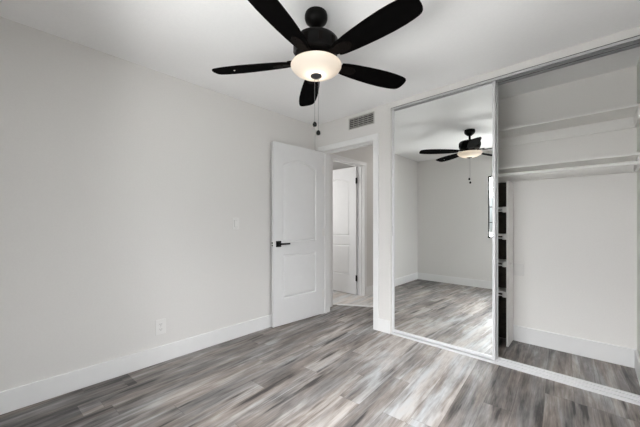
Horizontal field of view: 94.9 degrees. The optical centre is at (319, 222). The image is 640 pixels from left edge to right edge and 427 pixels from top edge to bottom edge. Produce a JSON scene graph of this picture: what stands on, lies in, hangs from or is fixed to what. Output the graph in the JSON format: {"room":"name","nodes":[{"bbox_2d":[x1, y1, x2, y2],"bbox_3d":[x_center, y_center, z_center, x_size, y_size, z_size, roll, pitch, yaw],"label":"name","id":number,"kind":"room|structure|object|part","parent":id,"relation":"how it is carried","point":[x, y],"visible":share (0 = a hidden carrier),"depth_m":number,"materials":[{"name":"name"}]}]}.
{"room":"empty bedroom","nodes":[
{"label":"empty bedroom","id":0,"kind":"room"},
{"bbox_2d":[0,16,372,391],"bbox_3d":[0.065,-0.043,4.005,0.131,2.390,6.637,0,0,43],"label":"wall","id":1,"kind":"structure","parent":0,"point":[124,183],"depth_m":2.21,"materials":[{"name":"paint"}]},
{"bbox_2d":[0,314,271,414],"bbox_3d":[-1.060,1.085,2.684,0.014,0.135,2.951,0,0,43],"label":"baseboard","id":2,"kind":"structure","parent":1,"relation":"attached to","point":[22,396],"depth_m":2.18,"materials":[{"name":"white paint"}]},
{"bbox_2d":[155,318,165,334],"bbox_3d":[-1.311,0.860,2.417,0.008,0.124,0.078,0,0,43],"label":"wall outlet","id":3,"kind":"object","parent":1,"relation":"attached to","point":[160,325],"visible":1,"depth_m":2.42,"materials":[{"name":"white plastic"}]},
{"bbox_2d":[233,218,238,229],"bbox_3d":[-0.838,0.012,2.928,0.010,0.118,0.072,0,0,43],"label":"light switch","id":4,"kind":"object","parent":1,"relation":"attached to","point":[235,220],"visible":1,"depth_m":2.92,"materials":[{"name":"white plastic"}]},
{"bbox_2d":[333,167,356,294],"bbox_3d":[0.299,0.130,4.879,0.771,2.025,0.089,0,0,43],"label":"door","id":5,"kind":"structure","parent":1,"relation":"in","point":[344,180],"depth_m":4.79,"materials":[{"name":"white paint"}]},
{"bbox_2d":[330,154,366,306],"bbox_3d":[0.388,0.106,4.350,0.136,2.092,0.884,0,0,43],"label":"door frame","id":6,"kind":"structure","parent":1,"relation":"attached to","point":[332,156],"depth_m":4.60,"materials":[{"name":"white paint"}]},
{"bbox_2d":[367,285,372,294],"bbox_3d":[1.553,1.085,5.521,0.014,0.135,2.390,0,0,43],"label":"baseboard","id":7,"kind":"structure","parent":1,"relation":"attached to","point":[369,288],"depth_m":4.70,"materials":[{"name":"white paint"}]},
{"bbox_2d":[0,290,639,426],"bbox_3d":[0.291,1.192,3.795,5.470,0.080,6.637,0,0,43],"label":"floor","id":8,"kind":"structure","parent":0,"point":[332,368],"depth_m":2.04,"materials":[{"name":"grey wood"}]},
{"bbox_2d":[337,304,372,306],"bbox_3d":[0.781,1.149,4.003,1.107,0.006,0.049,0,0,12],"label":"trim","id":9,"kind":"structure","parent":8,"relation":"on","point":[337,304],"depth_m":4.05,"materials":[{"name":"white paint"}]},
{"bbox_2d":[498,182,505,337],"bbox_3d":[1.524,0.376,3.198,0.942,1.544,0.006,0,0,43],"label":"board","id":10,"kind":"object","parent":8,"relation":"on","point":[501,186],"visible":0.02,"depth_m":2.93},
{"bbox_2d":[498,287,505,297],"bbox_3d":[1.450,0.673,3.119,0.946,0.052,0.210,0,0,43],"label":"shelf","id":11,"kind":"object","parent":10,"relation":"attached to","point":[500,290],"visible":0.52,"depth_m":2.77,"materials":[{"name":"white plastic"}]},
{"bbox_2d":[498,259,505,266],"bbox_3d":[1.450,0.390,3.119,0.946,0.052,0.210,0,0,43],"label":"shelf","id":12,"kind":"object","parent":10,"relation":"attached to","point":[503,261],"visible":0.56,"depth_m":2.76,"materials":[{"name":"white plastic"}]},
{"bbox_2d":[498,207,505,211],"bbox_3d":[1.450,-0.120,3.119,0.946,0.052,0.210,0,0,43],"label":"shelf","id":13,"kind":"object","parent":10,"relation":"attached to","point":[502,209],"visible":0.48,"depth_m":2.74,"materials":[{"name":"white paint"}]},
{"bbox_2d":[498,233,505,239],"bbox_3d":[1.450,0.135,3.119,0.946,0.052,0.210,0,0,43],"label":"shelf","id":14,"kind":"object","parent":10,"relation":"attached to","point":[499,234],"visible":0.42,"depth_m":2.74,"materials":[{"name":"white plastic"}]},
{"bbox_2d":[506,181,512,346],"bbox_3d":[1.810,0.383,2.788,0.030,1.531,0.220,0,0,43],"label":"divider","id":15,"kind":"object","parent":8,"relation":"on","point":[509,185],"visible":1,"depth_m":2.74,"materials":[{"name":"white paint"}]},
{"bbox_2d":[390,332,639,405],"bbox_3d":[1.428,1.145,2.475,1.790,0.013,0.132,0,0,43],"label":"floor track","id":16,"kind":"object","parent":8,"relation":"on","point":[618,394],"visible":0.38,"depth_m":2.18,"materials":[{"name":"white metal"}]},
{"bbox_2d":[392,81,495,360],"bbox_3d":[1.101,-0.013,2.741,0.942,2.303,0.028,0,0,43],"label":"mirror door","id":17,"kind":"structure","parent":16,"relation":"on","point":[444,147],"depth_m":2.69,"materials":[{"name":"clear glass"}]},
{"bbox_3d":[1.102,-1.157,2.742,0.900,0.015,0.020,0,0,43],"label":"rail","id":18,"kind":"part","parent":17,"relation":"part of","materials":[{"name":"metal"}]},
{"bbox_3d":[1.102,1.122,2.742,0.900,0.028,0.020,0,0,43],"label":"rail","id":19,"kind":"part","parent":17,"relation":"part of","materials":[{"name":"white metal"}]},
{"bbox_2d":[496,83,497,358],"bbox_3d":[1.142,-0.013,2.780,0.947,2.303,0.028,0,0,43],"label":"mirror door","id":20,"kind":"structure","parent":16,"relation":"on","point":[496,83],"depth_m":2.45,"materials":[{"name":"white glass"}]},
{"bbox_2d":[0,0,639,169],"bbox_3d":[0.289,-1.288,3.865,5.570,0.100,6.737,0,0,43],"label":"ceiling","id":21,"kind":"structure","parent":0,"point":[449,42],"depth_m":2.00,"materials":[{"name":"paint"}]},
{"bbox_2d":[212,0,422,134],"bbox_3d":[0.005,-0.877,1.712,1.231,0.721,1.256,0,0,43],"label":"ceiling fan","id":22,"kind":"object","parent":21,"relation":"hanging from","point":[316,48],"visible":1,"depth_m":1.63,"materials":[{"name":"black metal"}]},
{"bbox_3d":[-0.427,-0.954,1.819,0.497,0.035,0.140,0,0,10],"label":"blade","id":23,"kind":"part","parent":22,"relation":"part of","materials":[{"name":"black wood"}]},
{"bbox_3d":[-0.195,-0.954,1.373,0.140,0.035,0.497,0,0,25],"label":"blade","id":24,"kind":"part","parent":22,"relation":"part of","materials":[{"name":"black wood"}]},
{"bbox_3d":[-0.078,-0.954,2.153,0.140,0.035,0.497,0,0,-8],"label":"blade","id":25,"kind":"part","parent":22,"relation":"part of","materials":[{"name":"black wood"}]},
{"bbox_3d":[-0.023,-0.903,1.746,0.302,0.069,0.302,0,0,43],"label":"lamp shade","id":26,"kind":"part","parent":22,"relation":"part of","materials":[{"name":"white glass"}]},
{"bbox_3d":[0.348,-0.954,1.924,0.497,0.035,0.140,0,0,-26],"label":"blade","id":27,"kind":"part","parent":22,"relation":"part of","materials":[{"name":"black wood"}]},
{"bbox_3d":[0.258,-0.954,1.446,0.500,0.035,0.144,0,0,43],"label":"blade","id":28,"kind":"part","parent":22,"relation":"part of","materials":[{"name":"black wood"}]},
{"bbox_2d":[315,26,639,319],"bbox_3d":[1.041,-0.043,2.851,2.869,2.390,0.150,0,0,43],"label":"wall","id":29,"kind":"structure","parent":0,"point":[335,131],"depth_m":3.09,"materials":[{"name":"paint"}]},
{"bbox_2d":[318,133,378,330],"bbox_3d":[0.349,0.101,3.481,0.884,2.102,0.166,0,0,43],"label":"door frame","id":30,"kind":"structure","parent":29,"relation":"attached to","point":[375,137],"depth_m":3.33,"materials":[{"name":"white paint"}]},
{"bbox_2d":[272,141,323,327],"bbox_3d":[-0.226,0.130,3.435,0.763,2.025,0.098,0,0,-43],"label":"door","id":31,"kind":"structure","parent":30,"relation":"attached to","point":[297,172],"depth_m":3.40,"materials":[{"name":"white paint"}]},
{"bbox_3d":[-0.405,0.237,3.241,0.158,0.066,0.054,0,0,-43],"label":"handle","id":32,"kind":"part","parent":31,"relation":"part of","materials":[{"name":"black metal"}]},
{"bbox_2d":[349,111,373,129],"bbox_3d":[0.458,-1.133,3.281,0.344,0.132,0.013,0,0,43],"label":"air vent","id":33,"kind":"object","parent":29,"relation":"in","point":[366,119],"visible":1,"depth_m":3.28,"materials":[{"name":"white metal"}]},
{"bbox_2d":[378,318,389,333],"bbox_3d":[0.672,1.085,3.082,0.135,0.135,0.014,0,0,43],"label":"baseboard","id":34,"kind":"structure","parent":29,"relation":"attached to","point":[383,325],"depth_m":3.08,"materials":[{"name":"white paint"}]},
{"bbox_2d":[386,103,391,332],"bbox_3d":[0.761,-0.043,3.106,0.051,2.390,0.157,0,0,43],"label":"trim","id":35,"kind":"structure","parent":29,"relation":"attached to","point":[388,110],"depth_m":3.05,"materials":[{"name":"paint"}]},
{"bbox_2d":[391,36,639,109],"bbox_3d":[1.391,-1.169,2.436,1.790,0.020,0.004,0,0,43],"label":"track","id":36,"kind":"object","parent":29,"relation":"attached to","point":[637,37],"visible":1,"depth_m":2.24,"materials":[{"name":"metal"}]},
{"bbox_2d":[393,35,639,109],"bbox_3d":[1.431,-1.181,2.479,1.790,0.004,0.122,0,0,43],"label":"trim","id":37,"kind":"structure","parent":29,"relation":"attached to","point":[638,35],"depth_m":2.21,"materials":[{"name":"white metal"}]},
{"bbox_2d":[423,39,639,101],"bbox_3d":[1.428,-1.169,2.476,1.790,0.020,0.004,0,0,43],"label":"track","id":38,"kind":"object","parent":29,"relation":"attached to","point":[636,41],"visible":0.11,"depth_m":2.12,"materials":[{"name":"metal"}]},
{"bbox_2d":[498,43,639,85],"bbox_3d":[1.471,-1.169,2.522,1.790,0.020,0.004,0,0,43],"label":"track","id":39,"kind":"object","parent":29,"relation":"attached to","point":[636,45],"depth_m":2.16,"materials":[{"name":"metal"}]},
{"bbox_2d":[498,66,636,348],"bbox_3d":[1.849,-0.043,2.997,1.880,2.390,0.110,0,0,43],"label":"wall","id":40,"kind":"structure","parent":0,"point":[575,238],"depth_m":2.56,"materials":[{"name":"paint"}]},
{"bbox_2d":[513,263,523,275],"bbox_3d":[1.923,0.457,2.846,0.090,0.115,0.010,0,0,43],"label":"wall plate","id":41,"kind":"object","parent":40,"relation":"attached to","point":[518,269],"visible":0.89,"depth_m":2.84,"materials":[{"name":"white plastic"}]},
{"bbox_2d":[498,165,633,182],"bbox_3d":[1.839,-0.441,2.919,1.790,0.086,0.018,0,0,43],"label":"trim","id":42,"kind":"structure","parent":40,"relation":"attached to","point":[622,169],"depth_m":2.58,"materials":[{"name":"white paint"}]},
{"bbox_2d":[498,117,636,147],"bbox_3d":[1.839,-0.792,2.919,1.790,0.086,0.018,0,0,43],"label":"trim","id":43,"kind":"structure","parent":40,"relation":"attached to","point":[624,123],"depth_m":2.58,"materials":[{"name":"white paint"}]},
{"bbox_2d":[498,103,639,138],"bbox_3d":[1.741,-0.845,2.814,1.790,0.018,0.305,0,0,43],"label":"closet shelf","id":44,"kind":"object","parent":43,"relation":"on","point":[627,111],"visible":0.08,"depth_m":2.43,"materials":[{"name":"white paint"}]},
{"bbox_2d":[501,325,634,367],"bbox_3d":[1.828,1.077,2.932,1.796,0.150,0.014,0,0,43],"label":"baseboard","id":45,"kind":"structure","parent":40,"relation":"attached to","point":[615,354],"depth_m":2.55,"materials":[{"name":"white paint"}]},
{"bbox_2d":[498,152,639,173],"bbox_3d":[1.741,-0.494,2.814,1.790,0.018,0.305,0,0,43],"label":"closet shelf","id":46,"kind":"object","parent":40,"relation":"attached to","point":[629,156],"visible":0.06,"depth_m":2.42,"materials":[{"name":"white paint"}]},
{"bbox_2d":[637,57,639,356],"bbox_3d":[1.309,-0.043,0.950,0.110,2.390,3.847,0,0,43],"label":"wall","id":47,"kind":"structure","parent":0,"point":[638,64],"depth_m":2.24,"materials":[{"name":"paint"}]},
{"bbox_2d":[498,158,639,177],"bbox_3d":[1.659,-0.433,2.724,1.787,0.058,0.058,0,0,43],"label":"hanging rod","id":48,"kind":"object","parent":47,"relation":"attached to","point":[637,162],"visible":0.77,"depth_m":2.35,"materials":[{"name":"white paint"}]},
{"bbox_2d":[634,349,639,384],"bbox_3d":[2.328,1.077,2.140,0.014,0.150,0.496,0,0,43],"label":"baseboard","id":49,"kind":"structure","parent":47,"relation":"attached to","point":[637,358],"depth_m":2.17,"materials":[{"name":"white paint"}]},
{"bbox_2d":[634,107,639,126],"bbox_3d":[2.395,-0.792,2.216,0.018,0.086,0.257,0,0,43],"label":"trim","id":50,"kind":"structure","parent":47,"relation":"attached to","point":[637,114],"depth_m":2.18,"materials":[{"name":"white paint"}]},
{"bbox_2d":[634,155,639,171],"bbox_3d":[2.395,-0.441,2.216,0.018,0.086,0.257,0,0,43],"label":"trim","id":51,"kind":"structure","parent":47,"relation":"attached to","point":[636,168],"depth_m":2.19,"materials":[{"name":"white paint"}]}
]}

